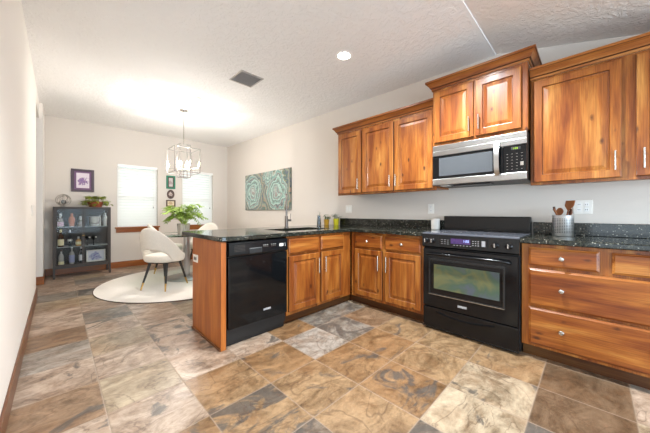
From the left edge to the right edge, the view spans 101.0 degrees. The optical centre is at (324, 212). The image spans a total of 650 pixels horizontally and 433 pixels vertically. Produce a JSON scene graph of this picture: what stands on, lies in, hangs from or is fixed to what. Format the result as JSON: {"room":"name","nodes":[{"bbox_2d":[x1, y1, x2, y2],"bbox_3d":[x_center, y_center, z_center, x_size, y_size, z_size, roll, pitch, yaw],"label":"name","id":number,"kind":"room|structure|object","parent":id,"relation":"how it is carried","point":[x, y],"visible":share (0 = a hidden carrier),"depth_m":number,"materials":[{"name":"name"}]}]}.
{"room":"kitchen","nodes":[
{"label":"kitchen","id":0,"kind":"room"},
{"bbox_2d":[0,0,43,414],"bbox_3d":[-2.672,-0.350,2.333,0.160,3.000,6.579,0,0,-45],"label":"wall","id":1,"kind":"structure","parent":0,"point":[21,112],"depth_m":1.86,"materials":[{"name":"paint"}]},
{"bbox_2d":[0,288,37,432],"bbox_3d":[-2.070,1.067,1.798,0.014,0.125,4.970,0,0,-45],"label":"baseboard","id":2,"kind":"structure","parent":1,"relation":"attached to","point":[6,410],"depth_m":1.72,"materials":[{"name":"brown wood"}]},
{"bbox_2d":[36,276,43,284],"bbox_3d":[-4.473,1.067,4.144,0.174,0.125,0.014,0,0,-45],"label":"baseboard","id":3,"kind":"structure","parent":1,"relation":"attached to","point":[39,280],"depth_m":4.17,"materials":[{"name":"brown wood"}]},
{"bbox_2d":[44,115,226,269],"bbox_3d":[-4.426,-0.350,5.332,5.080,3.000,0.140,0,0,-45],"label":"wall","id":4,"kind":"structure","parent":0,"point":[68,143],"depth_m":5.41,"materials":[{"name":"paint"}]},
{"bbox_2d":[71,168,93,191],"bbox_3d":[-4.580,-0.600,5.063,0.325,0.425,0.022,0,0,-45],"label":"framed picture","id":5,"kind":"object","parent":4,"relation":"attached to","point":[82,180],"visible":1,"depth_m":5.06},
{"bbox_2d":[76,173,88,187],"bbox_3d":[-4.578,-0.600,5.062,0.183,0.283,0.001,0,0,-45],"label":"artwork","id":6,"kind":"object","parent":5,"relation":"attached to","point":[82,179],"depth_m":5.06},
{"bbox_2d":[45,254,192,275],"bbox_3d":[-3.763,1.067,5.887,3.324,0.125,0.014,0,0,-45],"label":"baseboard","id":7,"kind":"structure","parent":4,"relation":"attached to","point":[49,272],"depth_m":5.20,"materials":[{"name":"brown wood"}]},
{"bbox_2d":[115,170,159,232],"bbox_3d":[-3.997,-0.287,5.719,0.795,1.405,0.170,0,0,-45],"label":"window","id":8,"kind":"structure","parent":4,"relation":"in","point":[134,228],"depth_m":5.62,"materials":[{"name":"brown wood"}]},
{"bbox_2d":[117,164,156,226],"bbox_3d":[-3.991,-0.345,5.713,0.707,1.287,0.074,0,0,-45],"label":"window blind","id":9,"kind":"object","parent":8,"relation":"attached to","point":[145,213],"visible":1,"depth_m":5.70,"materials":[{"name":"white plastic"}]},
{"bbox_2d":[166,175,174,188],"bbox_3d":[-3.524,-0.685,6.119,0.185,0.300,0.022,0,0,-45],"label":"framed picture","id":10,"kind":"object","parent":4,"relation":"attached to","point":[170,180],"visible":1,"depth_m":6.11,"materials":[{"name":"green metal"}]},
{"bbox_2d":[169,178,172,186],"bbox_3d":[-3.522,-0.685,6.117,0.079,0.194,0.001,0,0,-45],"label":"artwork","id":11,"kind":"object","parent":10,"relation":"attached to","point":[170,179],"depth_m":6.12},
{"bbox_2d":[167,190,173,198],"bbox_3d":[-3.526,-0.410,6.117,0.150,0.205,0.022,0,0,-45],"label":"framed picture","id":12,"kind":"object","parent":4,"relation":"attached to","point":[170,194],"visible":1,"depth_m":6.11,"materials":[{"name":"brown metal"}]},
{"bbox_2d":[166,200,175,206],"bbox_3d":[-3.524,-0.205,6.119,0.190,0.150,0.022,0,0,-45],"label":"framed picture","id":13,"kind":"object","parent":4,"relation":"attached to","point":[168,202],"visible":1,"depth_m":6.11},
{"bbox_2d":[182,180,211,229],"bbox_3d":[-3.132,-0.287,6.583,0.800,1.405,0.170,0,0,-45],"label":"window","id":14,"kind":"structure","parent":4,"relation":"in","point":[192,227],"depth_m":6.51,"materials":[{"name":"brown wood"}]},
{"bbox_2d":[182,170,212,224],"bbox_3d":[-3.127,-0.345,6.577,0.712,1.287,0.074,0,0,-45],"label":"window blind","id":15,"kind":"object","parent":14,"relation":"attached to","point":[203,200],"visible":0.64,"depth_m":6.62,"materials":[{"name":"white plastic"}]},
{"bbox_2d":[6,259,649,432],"bbox_3d":[-1.573,1.130,0.993,7.380,0.001,10.230,0,0,-45],"label":"floor","id":16,"kind":"structure","parent":0,"point":[90,364],"depth_m":1.81,"materials":[{"name":"tile"}]},
{"bbox_2d":[53,207,110,279],"bbox_3d":[-4.423,0.517,4.888,0.767,1.225,0.392,0,0,-45],"label":"display cabinet","id":17,"kind":"object","parent":16,"relation":"on","point":[103,233],"visible":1,"depth_m":4.93,"materials":[{"name":"grey metal"}]},
{"bbox_2d":[57,213,63,226],"bbox_3d":[-4.590,0.137,4.645,0.080,0.235,0.080,0,0,-45],"label":"bottle","id":18,"kind":"object","parent":17,"relation":"on","point":[60,223],"visible":0.96,"depth_m":4.63,"materials":[{"name":"clear glass"}]},
{"bbox_2d":[58,229,63,246],"bbox_3d":[-4.587,0.449,4.648,0.080,0.300,0.080,0,0,-45],"label":"bottle","id":19,"kind":"object","parent":17,"relation":"on","point":[60,236],"visible":1,"depth_m":4.63,"materials":[{"name":"brown glass"}]},
{"bbox_2d":[58,250,63,264],"bbox_3d":[-4.583,0.784,4.651,0.072,0.260,0.072,0,0,-45],"label":"bottle","id":20,"kind":"object","parent":17,"relation":"on","point":[61,256],"visible":0.97,"depth_m":4.63,"materials":[{"name":"grey glass"}]},
{"bbox_2d":[55,194,70,206],"bbox_3d":[-4.584,-0.206,4.693,0.177,0.220,0.172,0,0,-14],"label":"ornament","id":21,"kind":"object","parent":17,"relation":"on","point":[62,195],"visible":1,"depth_m":4.68,"materials":[{"name":"silver metal"}]},
{"bbox_2d":[68,213,74,226],"bbox_3d":[-4.489,0.135,4.746,0.090,0.238,0.090,0,0,-45],"label":"bottle","id":22,"kind":"object","parent":17,"relation":"on","point":[71,219],"visible":1,"depth_m":4.72,"materials":[{"name":"pink glass"}]},
{"bbox_2d":[69,247,74,263],"bbox_3d":[-4.489,0.765,4.746,0.074,0.298,0.074,0,0,-45],"label":"bottle","id":23,"kind":"object","parent":17,"relation":"on","point":[71,254],"visible":0.94,"depth_m":4.73,"materials":[{"name":"purple glass"}]},
{"bbox_2d":[75,236,80,245],"bbox_3d":[-4.428,0.517,4.807,0.077,0.165,0.077,0,0,-45],"label":"bottle","id":24,"kind":"object","parent":17,"relation":"on","point":[78,241],"visible":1,"depth_m":4.79,"materials":[{"name":"beige glass"}]},
{"bbox_2d":[77,216,81,226],"bbox_3d":[-4.407,0.162,4.827,0.087,0.185,0.087,0,0,-45],"label":"decanter","id":25,"kind":"object","parent":17,"relation":"on","point":[80,217],"visible":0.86,"depth_m":4.81,"materials":[{"name":"clear glass"}]},
{"bbox_2d":[79,247,81,262],"bbox_3d":[-4.404,0.769,4.831,0.062,0.290,0.062,0,0,-45],"label":"bottle","id":26,"kind":"object","parent":17,"relation":"on","point":[80,256],"visible":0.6,"depth_m":4.81,"materials":[{"name":"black glass"}]},
{"bbox_2d":[57,225,104,227],"bbox_3d":[-4.431,0.260,4.896,0.706,0.010,0.326,0,0,-45],"label":"shelf","id":27,"kind":"object","parent":17,"relation":"attached to","point":[65,226],"depth_m":4.90,"materials":[{"name":"glass"}]},
{"bbox_2d":[57,243,107,247],"bbox_3d":[-4.431,0.605,4.896,0.706,0.010,0.326,0,0,-45],"label":"shelf","id":28,"kind":"object","parent":17,"relation":"attached to","point":[73,245],"depth_m":4.88,"materials":[{"name":"glass"}]},
{"bbox_2d":[88,216,100,225],"bbox_3d":[-4.265,0.166,4.948,0.178,0.176,0.187,0,0,-45],"label":"ice bucket","id":29,"kind":"object","parent":17,"relation":"on","point":[94,220],"visible":0.98,"depth_m":4.91,"materials":[{"name":"metal"}]},
{"bbox_2d":[87,202,102,206],"bbox_3d":[-4.282,-0.145,4.995,0.248,0.098,0.248,0,0,-45],"label":"bowl","id":30,"kind":"object","parent":17,"relation":"on","point":[91,204],"depth_m":4.91,"materials":[{"name":"ceramic"}]},
{"bbox_2d":[78,196,112,206],"bbox_3d":[-4.274,-0.200,5.012,0.508,0.208,0.390,0,0,-45],"label":"potted plant","id":31,"kind":"object","parent":17,"relation":"on","point":[92,203],"visible":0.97,"depth_m":4.94,"materials":[{"name":"green plant"}]},
{"bbox_2d":[86,249,105,261],"bbox_3d":[-4.263,0.802,4.985,0.043,0.216,0.270,0,0,45],"label":"framed print","id":32,"kind":"object","parent":17,"relation":"on","point":[99,254],"visible":0.97,"depth_m":4.98},
{"bbox_2d":[88,250,103,260],"bbox_3d":[-4.263,0.802,4.985,0.228,0.173,0.002,0,-6,-45],"label":"artwork","id":33,"kind":"object","parent":32,"relation":"attached to","point":[93,255],"depth_m":4.98},
{"bbox_2d":[103,213,106,225],"bbox_3d":[-4.167,0.132,5.068,0.068,0.245,0.068,0,0,-45],"label":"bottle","id":34,"kind":"object","parent":17,"relation":"on","point":[104,215],"visible":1,"depth_m":5.05,"materials":[{"name":"glass"}]},
{"bbox_2d":[103,217,106,225],"bbox_3d":[-4.167,0.173,5.068,0.068,0.162,0.068,0,0,-45],"label":"cup","id":35,"kind":"object","parent":34,"relation":"attached to","point":[104,218],"depth_m":5.05,"materials":[{"name":"metal"}]},
{"bbox_2d":[92,265,192,303],"bbox_3d":[-2.319,1.123,4.526,2.439,0.013,2.439,0,0,-45],"label":"rug","id":36,"kind":"object","parent":16,"relation":"on","point":[125,289],"visible":0.48,"depth_m":3.87,"materials":[{"name":"white fabric"}]},
{"bbox_2d":[140,228,187,291],"bbox_3d":[-2.400,0.666,3.960,0.578,0.898,0.587,0,0,9],"label":"dining chair","id":37,"kind":"object","parent":36,"relation":"on","point":[150,239],"visible":1,"depth_m":3.78,"materials":[{"name":"beige fabric"}]},
{"bbox_2d":[147,224,182,273],"bbox_3d":[-3.025,0.666,5.092,0.587,0.898,0.578,0,0,-31],"label":"dining chair","id":38,"kind":"object","parent":36,"relation":"on","point":[179,245],"visible":0.21,"depth_m":5.03,"materials":[{"name":"beige fabric"}]},
{"bbox_2d":[162,232,192,281],"bbox_3d":[-2.383,0.742,4.617,1.100,0.746,1.100,0,0,-45],"label":"dining table","id":39,"kind":"object","parent":36,"relation":"on","point":[179,277],"visible":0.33,"depth_m":4.57,"materials":[{"name":"metal"}]},
{"bbox_2d":[161,204,207,234],"bbox_3d":[-2.372,0.113,4.484,0.711,0.511,0.719,0,0,35],"label":"potted fern","id":40,"kind":"object","parent":39,"relation":"on","point":[180,212],"visible":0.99,"depth_m":4.42,"materials":[{"name":"green plant"}]},
{"bbox_2d":[177,223,189,234],"bbox_3d":[-2.376,0.278,4.497,0.200,0.180,0.200,0,0,-45],"label":"pot","id":41,"kind":"object","parent":40,"relation":"attached to","point":[181,227],"depth_m":4.42,"materials":[{"name":"ceramic"}]},
{"bbox_2d":[190,222,217,259],"bbox_3d":[-2.464,0.666,5.463,0.578,0.898,0.587,0,0,5],"label":"dining chair","id":42,"kind":"object","parent":36,"relation":"on","point":[209,226],"visible":0.28,"depth_m":5.67,"materials":[{"name":"beige fabric"}]},
{"bbox_2d":[191,237,225,351],"bbox_3d":[-1.059,0.687,2.407,0.054,0.886,0.645,0,0,-45],"label":"end panel","id":43,"kind":"object","parent":16,"relation":"on","point":[209,274],"visible":0.94,"depth_m":2.32,"materials":[{"name":"brown wood"}]},
{"bbox_2d":[193,254,197,262],"bbox_3d":[-1.239,0.440,2.558,0.116,0.072,0.008,0,0,45],"label":"power outlet","id":44,"kind":"object","parent":43,"relation":"attached to","point":[195,257],"visible":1,"depth_m":2.55,"materials":[{"name":"white plastic"}]},
{"bbox_2d":[226,237,287,346],"bbox_3d":[-0.794,0.689,2.621,0.600,0.874,0.630,0,0,-45],"label":"dishwasher","id":45,"kind":"object","parent":16,"relation":"on","point":[256,269],"visible":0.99,"depth_m":2.37,"materials":[{"name":"black plastic"}]},
{"bbox_2d":[282,232,349,322],"bbox_3d":[-0.202,0.687,3.219,1.060,0.886,0.663,0,0,-45],"label":"base cabinet","id":46,"kind":"object","parent":16,"relation":"on","point":[318,265],"visible":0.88,"depth_m":2.94,"materials":[{"name":"brown wood"}]},
{"bbox_2d":[182,224,441,241],"bbox_3d":[-0.060,0.220,2.958,2.258,0.040,1.892,0,0,-45],"label":"countertop","id":47,"kind":"structure","parent":46,"relation":"on","point":[221,235],"depth_m":2.84,"materials":[{"name":"stone"}]},
{"bbox_2d":[284,193,290,227],"bbox_3d":[-0.474,-0.021,3.410,0.090,0.441,0.214,0,0,-8],"label":"faucet","id":48,"kind":"object","parent":47,"relation":"on","point":[286,206],"visible":1,"depth_m":3.47,"materials":[{"name":"grey metal"}]},
{"bbox_2d":[285,216,287,226],"bbox_3d":[-0.502,0.116,3.486,0.042,0.144,0.042,0,0,-8],"label":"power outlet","id":49,"kind":"object","parent":48,"relation":"on","point":[286,217],"depth_m":3.47,"materials":[{"name":"white plastic"}]},
{"bbox_2d":[323,214,329,224],"bbox_3d":[0.037,0.117,4.302,0.142,0.165,0.218,0,0,-13],"label":"jar","id":50,"kind":"object","parent":47,"relation":"on","point":[326,221],"visible":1,"depth_m":4.26,"materials":[{"name":"yellow glass"}]},
{"bbox_2d":[332,214,340,224],"bbox_3d":[0.173,0.106,4.187,0.171,0.186,0.151,0,0,-45],"label":"jar","id":51,"kind":"object","parent":47,"relation":"on","point":[336,219],"visible":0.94,"depth_m":4.15,"materials":[{"name":"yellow glass"}]},
{"bbox_2d":[431,219,439,229],"bbox_3d":[1.276,0.136,3.094,0.094,0.126,0.094,0,0,-45],"label":"jar candle","id":52,"kind":"object","parent":47,"relation":"on","point":[435,223],"visible":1,"depth_m":3.06,"materials":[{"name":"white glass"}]},
{"bbox_2d":[350,232,424,321],"bbox_3d":[0.817,0.687,3.224,1.024,0.886,0.640,0,0,45],"label":"base cabinet","id":53,"kind":"object","parent":16,"relation":"on","point":[388,269],"visible":0.84,"depth_m":2.95,"materials":[{"name":"brown wood"}]},
{"bbox_2d":[422,216,531,353],"bbox_3d":[1.431,0.586,2.554,0.784,1.088,0.656,0,0,45],"label":"range","id":54,"kind":"object","parent":16,"relation":"on","point":[473,265],"visible":0.97,"depth_m":2.34,"materials":[{"name":"black metal"}]},
{"bbox_2d":[423,230,530,238],"bbox_3d":[1.425,0.203,2.549,0.532,0.019,0.784,0,0,-45],"label":"cooktop","id":55,"kind":"object","parent":54,"relation":"in","point":[458,234],"depth_m":2.45,"materials":[{"name":"grey metal"}]},
{"bbox_2d":[522,243,649,389],"bbox_3d":[2.069,0.687,1.978,0.924,0.886,0.631,0,0,45],"label":"base cabinet","id":56,"kind":"object","parent":16,"relation":"on","point":[584,308],"visible":0.98,"depth_m":1.84,"materials":[{"name":"brown wood"}]},
{"bbox_2d":[520,234,649,251],"bbox_3d":[2.083,0.220,1.969,0.626,0.040,0.958,0,0,-45],"label":"countertop","id":57,"kind":"structure","parent":56,"relation":"on","point":[635,244],"depth_m":1.90,"materials":[{"name":"stone"}]},
{"bbox_2d":[552,215,573,236],"bbox_3d":[2.010,0.112,2.261,0.143,0.175,0.143,0,0,-45],"label":"utensil crock","id":58,"kind":"object","parent":57,"relation":"on","point":[562,225],"visible":1,"depth_m":2.21,"materials":[{"name":"metal"}]},
{"bbox_2d":[556,208,563,214],"bbox_3d":[2.026,0.075,2.311,0.044,0.226,0.049,0,0,32],"label":"wooden spoon","id":59,"kind":"object","parent":58,"relation":"in","point":[559,211],"visible":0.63,"depth_m":2.31,"materials":[{"name":"brown wood"}]},
{"bbox_2d":[565,200,574,214],"bbox_3d":[2.023,0.045,2.245,0.079,0.287,0.082,0,0,0],"label":"wooden turner","id":60,"kind":"object","parent":58,"relation":"in","point":[568,204],"visible":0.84,"depth_m":2.24,"materials":[{"name":"brown wood"}]},
{"bbox_2d":[21,0,649,146],"bbox_3d":[-1.573,-1.528,0.994,7.380,0.785,10.230,0,0,-45],"label":"ceiling","id":61,"kind":"structure","parent":0,"point":[112,63],"depth_m":2.66,"materials":[{"name":"white paint"}]},
{"bbox_2d":[167,109,199,178],"bbox_3d":[-2.326,-1.126,4.405,0.391,1.112,0.391,0,0,-45],"label":"chandelier","id":62,"kind":"object","parent":61,"relation":"hanging from","point":[186,169],"visible":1,"depth_m":4.40,"materials":[{"name":"silver metal"}]},
{"bbox_2d":[229,70,263,87],"bbox_3d":[-0.972,-1.645,3.313,0.300,0.017,0.320,0,0,-45],"label":"ceiling vent","id":63,"kind":"object","parent":61,"relation":"in","point":[242,78],"visible":1,"depth_m":3.30,"materials":[{"name":"grey metal"}]},
{"bbox_2d":[335,51,352,60],"bbox_3d":[0.198,-1.626,2.786,0.180,0.006,0.180,0,0,-45],"label":"recessed light","id":64,"kind":"object","parent":61,"relation":"in","point":[341,55],"visible":1,"depth_m":2.78,"materials":[{"name":"white plastic"}]},
{"bbox_2d":[227,34,649,285],"bbox_3d":[1.001,-0.350,3.582,0.120,3.000,10.250,0,0,-45],"label":"wall","id":65,"kind":"structure","parent":0,"point":[310,146],"depth_m":3.76,"materials":[{"name":"paint"}]},
{"bbox_2d":[245,167,291,209],"bbox_3d":[-1.262,-0.455,5.731,1.724,0.810,0.038,0,0,45],"label":"canvas art","id":66,"kind":"object","parent":65,"relation":"attached to","point":[268,190],"visible":1,"depth_m":5.61},
{"bbox_2d":[346,205,351,212],"bbox_3d":[0.364,-0.052,4.125,0.118,0.116,0.010,0,0,45],"label":"light switch","id":67,"kind":"object","parent":65,"relation":"attached to","point":[348,207],"visible":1,"depth_m":4.12,"materials":[{"name":"white plastic"}]},
{"bbox_2d":[338,128,367,195],"bbox_3d":[0.440,-0.670,3.764,0.428,0.870,0.411,0,0,45],"label":"upper cabinet","id":68,"kind":"object","parent":65,"relation":"attached to","point":[349,143],"visible":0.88,"depth_m":3.63,"materials":[{"name":"brown wood"}]},
{"bbox_2d":[340,218,443,229],"bbox_3d":[0.821,0.146,3.656,0.024,0.108,1.630,0,0,-45],"label":"backsplash","id":69,"kind":"structure","parent":65,"relation":"attached to","point":[399,223],"depth_m":3.57,"materials":[{"name":"stone"}]},
{"bbox_2d":[362,109,448,193],"bbox_3d":[0.934,-0.670,3.270,0.967,0.870,0.411,0,0,45],"label":"upper cabinet","id":70,"kind":"object","parent":65,"relation":"attached to","point":[397,154],"visible":0.9,"depth_m":3.10,"materials":[{"name":"brown wood"}]},
{"bbox_2d":[332,98,432,134],"bbox_3d":[0.763,-1.151,3.444,1.455,0.090,0.406,0,0,45],"label":"crown molding","id":71,"kind":"structure","parent":70,"relation":"on","point":[427,104],"depth_m":3.21,"materials":[{"name":"brown wood"}]},
{"bbox_2d":[428,204,433,213],"bbox_3d":[1.272,-0.042,3.217,0.075,0.116,0.010,0,0,45],"label":"power outlet","id":72,"kind":"object","parent":65,"relation":"attached to","point":[430,206],"visible":1,"depth_m":3.21,"materials":[{"name":"white plastic"}]},
{"bbox_2d":[425,44,541,146],"bbox_3d":[1.524,-1.006,2.616,0.903,0.660,0.501,0,0,45],"label":"upper cabinet","id":73,"kind":"object","parent":65,"relation":"attached to","point":[485,105],"visible":0.91,"depth_m":2.41,"materials":[{"name":"brown wood"}]},
{"bbox_2d":[433,131,530,187],"bbox_3d":[1.524,-0.468,2.615,0.780,0.410,0.499,0,0,45],"label":"microwave","id":74,"kind":"object","parent":73,"relation":"attached to","point":[505,159],"visible":1,"depth_m":2.43,"materials":[{"name":"grey metal"}]},
{"bbox_2d":[573,200,592,213],"bbox_3d":[2.202,-0.045,2.287,0.118,0.116,0.010,0,0,45],"label":"power outlet","id":75,"kind":"object","parent":65,"relation":"attached to","point":[580,206],"visible":0.98,"depth_m":2.28,"materials":[{"name":"white plastic"}]},
{"bbox_2d":[531,49,649,185],"bbox_3d":[2.228,-0.666,1.976,1.099,0.878,0.411,0,0,45],"label":"upper cabinet","id":76,"kind":"object","parent":65,"relation":"attached to","point":[591,123],"visible":1,"depth_m":1.98,"materials":[{"name":"brown wood"}]},
{"bbox_2d":[529,32,649,81],"bbox_3d":[2.250,-1.151,1.957,1.158,0.090,0.406,0,0,45],"label":"crown molding","id":77,"kind":"structure","parent":76,"relation":"on","point":[641,42],"depth_m":1.98,"materials":[{"name":"brown wood"}]},
{"bbox_2d":[533,222,649,238],"bbox_3d":[2.297,0.146,2.180,0.024,0.108,0.954,0,0,-45],"label":"backsplash","id":78,"kind":"structure","parent":65,"relation":"attached to","point":[580,229],"depth_m":2.18,"materials":[{"name":"stone"}]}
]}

